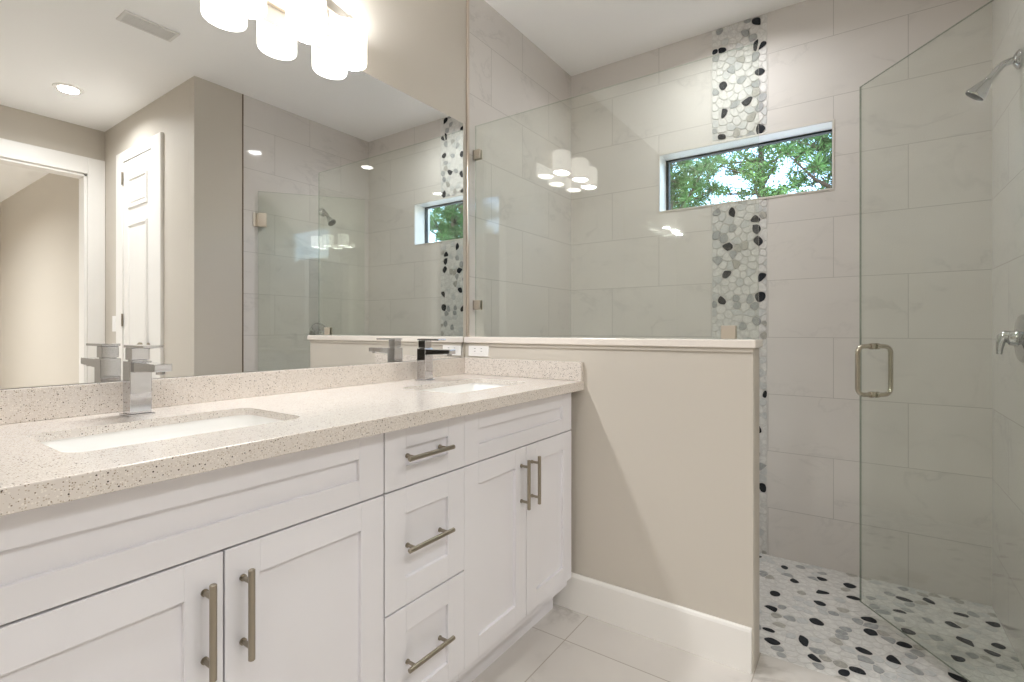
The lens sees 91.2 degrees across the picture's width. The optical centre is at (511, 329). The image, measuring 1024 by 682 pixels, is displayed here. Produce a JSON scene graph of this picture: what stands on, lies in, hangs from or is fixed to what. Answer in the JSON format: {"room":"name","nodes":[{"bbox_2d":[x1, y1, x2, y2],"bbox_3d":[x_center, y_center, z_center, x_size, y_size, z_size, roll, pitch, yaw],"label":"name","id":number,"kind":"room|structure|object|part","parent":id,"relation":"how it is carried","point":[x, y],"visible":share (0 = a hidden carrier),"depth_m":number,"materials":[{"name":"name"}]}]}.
{"room":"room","nodes":[
{"label":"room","id":0,"kind":"room"},
{"bbox_2d":[7,0,570,388],"bbox_3d":[-0.832,-0.207,1.421,0.126,2.635,4.224,0,0,35],"label":"wall","id":1,"kind":"structure","parent":0,"point":[520,98],"depth_m":2.39,"materials":[{"name":"beige paint"}]},
{"bbox_2d":[0,0,462,388],"bbox_3d":[-0.691,-0.392,1.518,0.005,1.024,1.664,0,0,35],"label":"wall mirror","id":2,"kind":"object","parent":1,"relation":"attached to","point":[202,181],"visible":1,"depth_m":1.33,"materials":[{"name":"mirror"}]},
{"bbox_2d":[0,357,464,424],"bbox_3d":[-0.687,0.156,1.512,0.020,0.070,1.658,0,0,35],"label":"backsplash","id":3,"kind":"structure","parent":1,"relation":"attached to","point":[17,405],"depth_m":1.31,"materials":[{"name":"stone"}]},
{"bbox_2d":[220,0,366,70],"bbox_3d":[-0.625,-0.972,1.501,0.133,0.192,0.524,0,0,35],"label":"vanity light","id":4,"kind":"object","parent":1,"relation":"attached to","point":[306,21],"visible":1,"depth_m":1.51,"materials":[{"name":"white glass"}]},
{"bbox_2d":[223,0,262,15],"bbox_3d":[-0.731,-0.885,1.365,0.086,0.003,0.102,0,0,35],"label":"diffuser","id":5,"kind":"object","parent":4,"relation":"attached to","point":[238,7],"depth_m":1.37,"materials":[{"name":"white glass"}]},
{"bbox_3d":[-0.731,-0.935,1.365,0.100,0.119,0.119,0,0,35],"label":"lamp shade","id":6,"kind":"part","parent":4,"relation":"part of","materials":[{"name":"white glass"}]},
{"bbox_3d":[-0.611,-0.935,1.491,0.100,0.119,0.119,0,0,35],"label":"lamp shade","id":7,"kind":"part","parent":4,"relation":"part of","materials":[{"name":"white glass"}]},
{"bbox_2d":[288,24,323,41],"bbox_3d":[-0.611,-0.885,1.491,0.086,0.003,0.102,0,0,35],"label":"diffuser","id":8,"kind":"object","parent":4,"relation":"attached to","point":[301,32],"depth_m":1.49,"materials":[{"name":"white glass"}]},
{"bbox_3d":[-0.534,-0.935,1.647,0.100,0.119,0.119,0,0,35],"label":"lamp shade","id":9,"kind":"part","parent":4,"relation":"part of","materials":[{"name":"white glass"}]},
{"bbox_2d":[334,54,363,67],"bbox_3d":[-0.534,-0.885,1.647,0.086,0.003,0.102,0,0,35],"label":"diffuser","id":10,"kind":"object","parent":4,"relation":"attached to","point":[342,60],"depth_m":1.65,"materials":[{"name":"white glass"}]},
{"bbox_2d":[466,0,468,336],"bbox_3d":[-0.197,-0.747,2.230,0.011,1.556,0.014,0,0,35],"label":"trim","id":11,"kind":"structure","parent":1,"relation":"attached to","point":[467,1],"depth_m":2.23,"materials":[{"name":"silver metal"}]},
{"bbox_2d":[465,343,758,673],"bbox_3d":[0.298,0.574,1.927,1.164,1.033,0.130,0,0,35],"label":"wall","id":12,"kind":"structure","parent":0,"point":[665,444],"depth_m":1.70,"materials":[{"name":"beige paint"}]},
{"bbox_2d":[469,346,488,356],"bbox_3d":[-0.145,0.087,2.166,0.110,0.056,0.007,0,0,35],"label":"wall outlet","id":13,"kind":"object","parent":12,"relation":"attached to","point":[483,351],"visible":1,"depth_m":2.16,"materials":[{"name":"white plastic"}]},
{"bbox_2d":[472,346,483,353],"bbox_3d":[-0.146,0.087,2.164,0.066,0.033,0.002,0,0,35],"label":"socket","id":14,"kind":"object","parent":13,"relation":"attached to","point":[475,349],"depth_m":2.16,"materials":[{"name":"white plastic"}]},
{"bbox_2d":[468,343,752,352],"bbox_3d":[0.276,0.064,1.875,1.140,0.014,0.006,0,0,35],"label":"trim","id":15,"kind":"structure","parent":12,"relation":"attached to","point":[700,349],"depth_m":1.79,"materials":[{"name":"beige paint"}]},
{"bbox_2d":[464,336,762,347],"bbox_3d":[0.307,0.044,1.927,1.166,0.026,0.144,0,0,35],"label":"stone ledge","id":16,"kind":"object","parent":12,"relation":"on","point":[661,342],"visible":0.96,"depth_m":1.78,"materials":[{"name":"beige stone"}]},
{"bbox_2d":[473,42,758,338],"bbox_3d":[0.308,-0.442,1.930,1.164,0.945,0.022,0,0,35],"label":"glass panel","id":17,"kind":"object","parent":16,"relation":"on","point":[728,331],"visible":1,"depth_m":1.65,"materials":[{"name":"clear glass"}]},
{"bbox_2d":[484,0,804,75],"bbox_3d":[2.044,-1.585,-0.700,7.270,0.120,4.424,0,0,35],"label":"ceiling","id":18,"kind":"structure","parent":0,"point":[580,36],"depth_m":2.49,"materials":[{"name":"white paint"}]},
{"bbox_2d":[472,603,846,681],"bbox_3d":[1.797,1.060,-1.055,7.030,0.001,3.318,0,0,35],"label":"floor","id":19,"kind":"structure","parent":0,"point":[566,645],"depth_m":1.60,"materials":[{"name":"tile"}]},
{"bbox_2d":[0,433,383,681],"bbox_3d":[-0.694,0.643,0.991,0.579,0.833,0.694,0,0,35],"label":"base cabinet","id":20,"kind":"object","parent":19,"relation":"on","point":[269,569],"visible":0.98,"depth_m":0.82,"materials":[{"name":"white paint"}]},
{"bbox_3d":[-0.592,0.647,0.709,0.019,0.546,0.344,0,0,35],"label":"door","id":21,"kind":"part","parent":20,"relation":"part of","materials":[{"name":"white paint"}]},
{"bbox_3d":[-0.489,0.485,0.811,0.035,0.155,0.012,0,0,35],"label":"handle","id":22,"kind":"part","parent":20,"relation":"part of","materials":[{"name":"silver metal"}]},
{"bbox_3d":[-0.453,0.485,0.862,0.035,0.155,0.012,0,0,35],"label":"handle","id":23,"kind":"part","parent":20,"relation":"part of","materials":[{"name":"silver metal"}]},
{"bbox_2d":[0,374,583,515],"bbox_3d":[-0.449,0.208,1.359,0.584,0.034,1.680,0,0,35],"label":"countertop","id":24,"kind":"structure","parent":20,"relation":"on","point":[34,474],"depth_m":0.97,"materials":[{"name":"stone"}]},
{"bbox_2d":[119,345,171,416],"bbox_3d":[-0.798,0.113,1.099,0.164,0.157,0.052,0,0,35],"label":"faucet","id":25,"kind":"object","parent":24,"relation":"on","point":[137,371],"visible":1,"depth_m":1.11,"materials":[{"name":"silver metal"}]},
{"bbox_3d":[-0.817,0.037,1.112,0.109,0.006,0.039,0,0,35],"label":"lever","id":26,"kind":"part","parent":25,"relation":"part of","materials":[{"name":"silver metal"}]},
{"bbox_3d":[-0.779,0.083,1.086,0.118,0.022,0.034,0,0,35],"label":"spout","id":27,"kind":"part","parent":25,"relation":"part of","materials":[{"name":"silver metal"}]},
{"bbox_2d":[40,415,282,452],"bbox_3d":[-0.668,0.284,1.004,0.299,0.151,0.451,0,0,35],"label":"sink basin","id":28,"kind":"object","parent":24,"relation":"in","point":[156,433],"visible":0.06,"depth_m":1.08,"materials":[{"name":"white ceramic"}]},
{"bbox_2d":[415,339,454,380],"bbox_3d":[-0.282,0.113,1.859,0.164,0.157,0.052,0,0,35],"label":"faucet","id":29,"kind":"object","parent":24,"relation":"on","point":[425,353],"visible":1,"depth_m":1.87,"materials":[{"name":"silver metal"}]},
{"bbox_3d":[-0.301,0.037,1.872,0.109,0.006,0.039,0,0,35],"label":"lever","id":30,"kind":"part","parent":29,"relation":"part of","materials":[{"name":"silver metal"}]},
{"bbox_3d":[-0.263,0.083,1.846,0.118,0.022,0.034,0,0,35],"label":"spout","id":31,"kind":"part","parent":29,"relation":"part of","materials":[{"name":"silver metal"}]},
{"bbox_2d":[424,383,506,392],"bbox_3d":[-0.155,0.284,1.742,0.299,0.151,0.451,0,0,35],"label":"sink basin","id":32,"kind":"object","parent":24,"relation":"in","point":[468,387],"visible":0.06,"depth_m":1.92,"materials":[{"name":"white ceramic"}]},
{"bbox_2d":[463,357,582,380],"bbox_3d":[0.024,0.156,2.041,0.582,0.070,0.020,0,0,35],"label":"side splash","id":33,"kind":"object","parent":24,"relation":"on","point":[543,369],"visible":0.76,"depth_m":2.00,"materials":[{"name":"stone"}]},
{"bbox_3d":[-0.395,0.647,0.994,0.019,0.546,0.343,0,0,35],"label":"door","id":34,"kind":"part","parent":20,"relation":"part of","materials":[{"name":"white paint"}]},
{"bbox_2d":[382,416,463,681],"bbox_3d":[-0.417,0.643,1.390,0.579,0.833,0.277,0,0,35],"label":"base cabinet","id":35,"kind":"object","parent":19,"relation":"on","point":[423,495],"visible":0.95,"depth_m":1.24,"materials":[{"name":"white paint"}]},
{"bbox_3d":[-0.216,0.511,1.251,0.019,0.276,0.275,0,0,35],"label":"drawer","id":36,"kind":"part","parent":35,"relation":"part of","materials":[{"name":"white paint"}]},
{"bbox_3d":[-0.216,0.787,1.251,0.019,0.266,0.275,0,0,35],"label":"drawer","id":37,"kind":"part","parent":35,"relation":"part of","materials":[{"name":"white paint"}]},
{"bbox_3d":[-0.216,0.300,1.251,0.019,0.139,0.275,0,0,35],"label":"drawer","id":38,"kind":"part","parent":35,"relation":"part of","materials":[{"name":"white paint"}]},
{"bbox_3d":[-0.202,0.785,1.223,0.035,0.012,0.155,0,0,35],"label":"handle","id":39,"kind":"part","parent":35,"relation":"part of","materials":[{"name":"silver metal"}]},
{"bbox_3d":[-0.202,0.509,1.223,0.035,0.012,0.155,0,0,35],"label":"handle","id":40,"kind":"part","parent":35,"relation":"part of","materials":[{"name":"silver metal"}]},
{"bbox_3d":[-0.202,0.298,1.223,0.035,0.012,0.155,0,0,35],"label":"handle","id":41,"kind":"part","parent":35,"relation":"part of","materials":[{"name":"silver metal"}]},
{"bbox_2d":[456,393,570,681],"bbox_3d":[-0.162,0.643,1.756,0.579,0.833,0.614,0,0,35],"label":"base cabinet","id":42,"kind":"object","parent":19,"relation":"on","point":[517,466],"visible":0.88,"depth_m":1.56,"materials":[{"name":"white paint"}]},
{"bbox_3d":[-0.050,0.647,1.490,0.019,0.546,0.306,0,0,35],"label":"door","id":43,"kind":"part","parent":42,"relation":"part of","materials":[{"name":"white paint"}]},
{"bbox_3d":[0.043,0.485,1.576,0.035,0.155,0.012,0,0,35],"label":"handle","id":44,"kind":"part","parent":42,"relation":"part of","materials":[{"name":"silver metal"}]},
{"bbox_3d":[0.079,0.485,1.627,0.035,0.155,0.012,0,0,35],"label":"handle","id":45,"kind":"part","parent":42,"relation":"part of","materials":[{"name":"silver metal"}]},
{"bbox_3d":[0.126,0.647,1.743,0.019,0.546,0.304,0,0,35],"label":"door","id":46,"kind":"part","parent":42,"relation":"part of","materials":[{"name":"white paint"}]},
{"bbox_2d":[571,0,991,605],"bbox_3d":[1.160,-0.182,2.559,2.099,2.685,0.162,0,0,35],"label":"wall","id":47,"kind":"structure","parent":0,"point":[638,271],"depth_m":2.25,"materials":[{"name":"tile"}]},
{"bbox_2d":[658,119,834,212],"bbox_3d":[1.160,-0.790,2.543,0.804,0.319,0.138,0,0,35],"label":"window","id":48,"kind":"structure","parent":47,"relation":"in","point":[832,130],"depth_m":2.52,"materials":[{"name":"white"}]},
{"bbox_2d":[759,553,1023,681],"bbox_3d":[0.867,1.072,2.136,1.859,0.021,0.870,0,0,35],"label":"floor","id":49,"kind":"structure","parent":0,"point":[812,617],"depth_m":1.79,"materials":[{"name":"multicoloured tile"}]},
{"bbox_2d":[992,0,1023,668],"bbox_3d":[1.625,-0.207,1.494,0.120,2.635,1.299,0,0,35],"label":"wall","id":50,"kind":"structure","parent":0,"point":[1007,15],"depth_m":1.76,"materials":[{"name":"tile"}]},
{"bbox_2d":[855,0,993,681],"bbox_3d":[1.329,0.054,1.539,0.140,1.939,0.706,0,0,-2],"label":"shower door","id":51,"kind":"structure","parent":50,"relation":"attached to","point":[858,352],"depth_m":1.83,"materials":[{"name":"clear glass"}]},
{"bbox_3d":[1.317,0.148,1.824,0.140,0.199,0.023,0,0,-2],"label":"handle","id":52,"kind":"part","parent":51,"relation":"part of","materials":[{"name":"silver metal"}]},
{"bbox_2d":[965,49,1022,100],"bbox_3d":[1.582,-0.831,1.652,0.135,0.139,0.063,0,0,40],"label":"shower","id":53,"kind":"object","parent":50,"relation":"attached to","point":[978,92],"visible":1,"depth_m":1.65,"materials":[{"name":"silver metal"}]},
{"bbox_3d":[1.597,-0.852,1.636,0.070,0.059,0.022,0,0,35],"label":"arm","id":54,"kind":"part","parent":53,"relation":"part of","materials":[{"name":"silver metal"}]},
{"bbox_2d":[995,314,1023,362],"bbox_3d":[1.588,0.027,1.602,0.063,0.154,0.154,0,0,35],"label":"shower valve","id":55,"kind":"object","parent":50,"relation":"attached to","point":[1015,338],"visible":1,"depth_m":1.58,"materials":[{"name":"silver metal"}]},
{"bbox_3d":[1.579,0.041,1.612,0.037,0.077,0.036,0,0,35],"label":"lever","id":56,"kind":"part","parent":55,"relation":"part of","materials":[{"name":"silver metal"}]},
{"label":"outside","id":57,"kind":"structure","parent":0,"visible":0},
{"bbox_3d":[16.029,1.410,15.070,48.000,0.100,36.956,0,0,35],"label":"ground","id":58,"kind":"structure","parent":57,"visible":0},
{"bbox_2d":[670,153,731,209],"bbox_3d":[2.543,-2.074,7.893,2.274,6.894,2.146,0,0,-33],"label":"tree","id":59,"kind":"object","parent":58,"relation":"on","point":[680,195],"visible":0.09,"depth_m":7.63,"materials":[{"name":"green plant"}]},
{"bbox_2d":[694,139,809,206],"bbox_3d":[5.475,-3.216,11.239,3.544,9.173,3.127,0,0,-16],"label":"tree","id":60,"kind":"object","parent":58,"relation":"on","point":[757,167],"visible":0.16,"depth_m":10.87,"materials":[{"name":"green plant"}]},
{"bbox_2d":[750,133,831,198],"bbox_3d":[4.598,-2.234,6.792,2.323,7.216,2.361,0,0,-11],"label":"tree","id":61,"kind":"object","parent":58,"relation":"on","point":[818,163],"visible":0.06,"depth_m":6.78,"materials":[{"name":"green plant"}]}
]}

